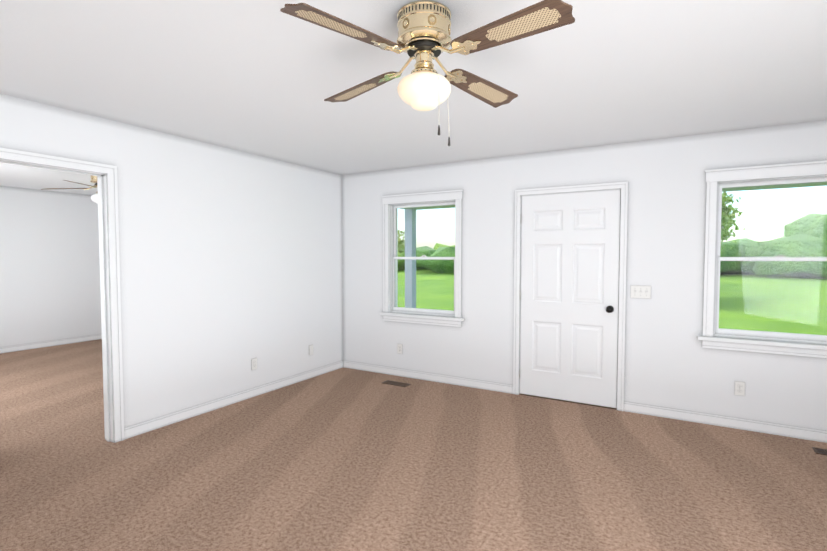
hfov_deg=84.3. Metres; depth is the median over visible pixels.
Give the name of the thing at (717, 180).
window
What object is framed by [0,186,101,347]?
wall
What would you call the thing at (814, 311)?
ground
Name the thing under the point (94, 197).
fan
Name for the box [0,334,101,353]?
baseboard
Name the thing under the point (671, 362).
wall
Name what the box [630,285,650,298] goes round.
switch plate
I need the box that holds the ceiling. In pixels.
[0,0,826,194]
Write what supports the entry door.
in the wall at (671, 362)
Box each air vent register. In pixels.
[382,380,410,386]
[812,447,826,454]
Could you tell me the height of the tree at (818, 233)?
7.117 m
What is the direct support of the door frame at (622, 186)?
attached to the wall at (671, 362)
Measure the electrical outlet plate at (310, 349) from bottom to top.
0.115 m
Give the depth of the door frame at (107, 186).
3.45 m
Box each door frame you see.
[0,147,123,442]
[513,182,627,410]
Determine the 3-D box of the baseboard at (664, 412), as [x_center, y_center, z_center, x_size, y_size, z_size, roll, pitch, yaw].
[2.898,1.226,3.635,2.250,0.086,0.013,1,3,30]
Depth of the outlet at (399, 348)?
5.41 m
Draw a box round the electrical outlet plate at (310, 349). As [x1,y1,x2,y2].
[309,345,312,354]
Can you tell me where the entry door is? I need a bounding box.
[519,189,620,407]
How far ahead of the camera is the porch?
8.18 m
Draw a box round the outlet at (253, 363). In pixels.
[251,358,256,369]
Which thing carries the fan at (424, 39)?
hanging from the ceiling
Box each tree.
[398,213,826,278]
[398,221,404,253]
[721,192,744,249]
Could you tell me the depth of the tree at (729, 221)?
20.12 m
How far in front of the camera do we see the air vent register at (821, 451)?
3.32 m
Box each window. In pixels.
[380,190,463,326]
[698,160,826,357]
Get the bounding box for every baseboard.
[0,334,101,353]
[124,361,343,439]
[344,361,512,393]
[624,402,826,442]
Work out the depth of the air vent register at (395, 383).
5.09 m
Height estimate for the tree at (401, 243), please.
3.077 m
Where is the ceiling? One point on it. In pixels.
(265, 78)
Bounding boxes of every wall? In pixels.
[0,94,342,427]
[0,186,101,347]
[342,120,826,430]
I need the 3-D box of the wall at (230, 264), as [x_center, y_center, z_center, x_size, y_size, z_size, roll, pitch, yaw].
[-2.384,0.058,3.393,0.120,2.440,5.670,1,3,30]
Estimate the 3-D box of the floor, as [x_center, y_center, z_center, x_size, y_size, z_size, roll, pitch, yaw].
[-2.020,1.345,3.258,10.640,0.120,5.950,1,3,30]
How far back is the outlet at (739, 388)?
3.75 m
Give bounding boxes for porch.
[400,182,826,307]
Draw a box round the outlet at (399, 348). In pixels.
[397,344,401,353]
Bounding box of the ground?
[398,268,826,334]
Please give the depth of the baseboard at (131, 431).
4.28 m
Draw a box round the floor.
[0,339,826,550]
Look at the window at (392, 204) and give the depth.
5.29 m
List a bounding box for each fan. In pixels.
[41,175,97,203]
[280,0,574,145]
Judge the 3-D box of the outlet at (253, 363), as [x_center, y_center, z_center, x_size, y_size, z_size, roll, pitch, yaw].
[-1.611,0.896,4.628,0.008,0.115,0.070,1,3,30]
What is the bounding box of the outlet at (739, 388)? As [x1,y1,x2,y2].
[734,381,744,395]
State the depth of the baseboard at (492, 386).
5.19 m

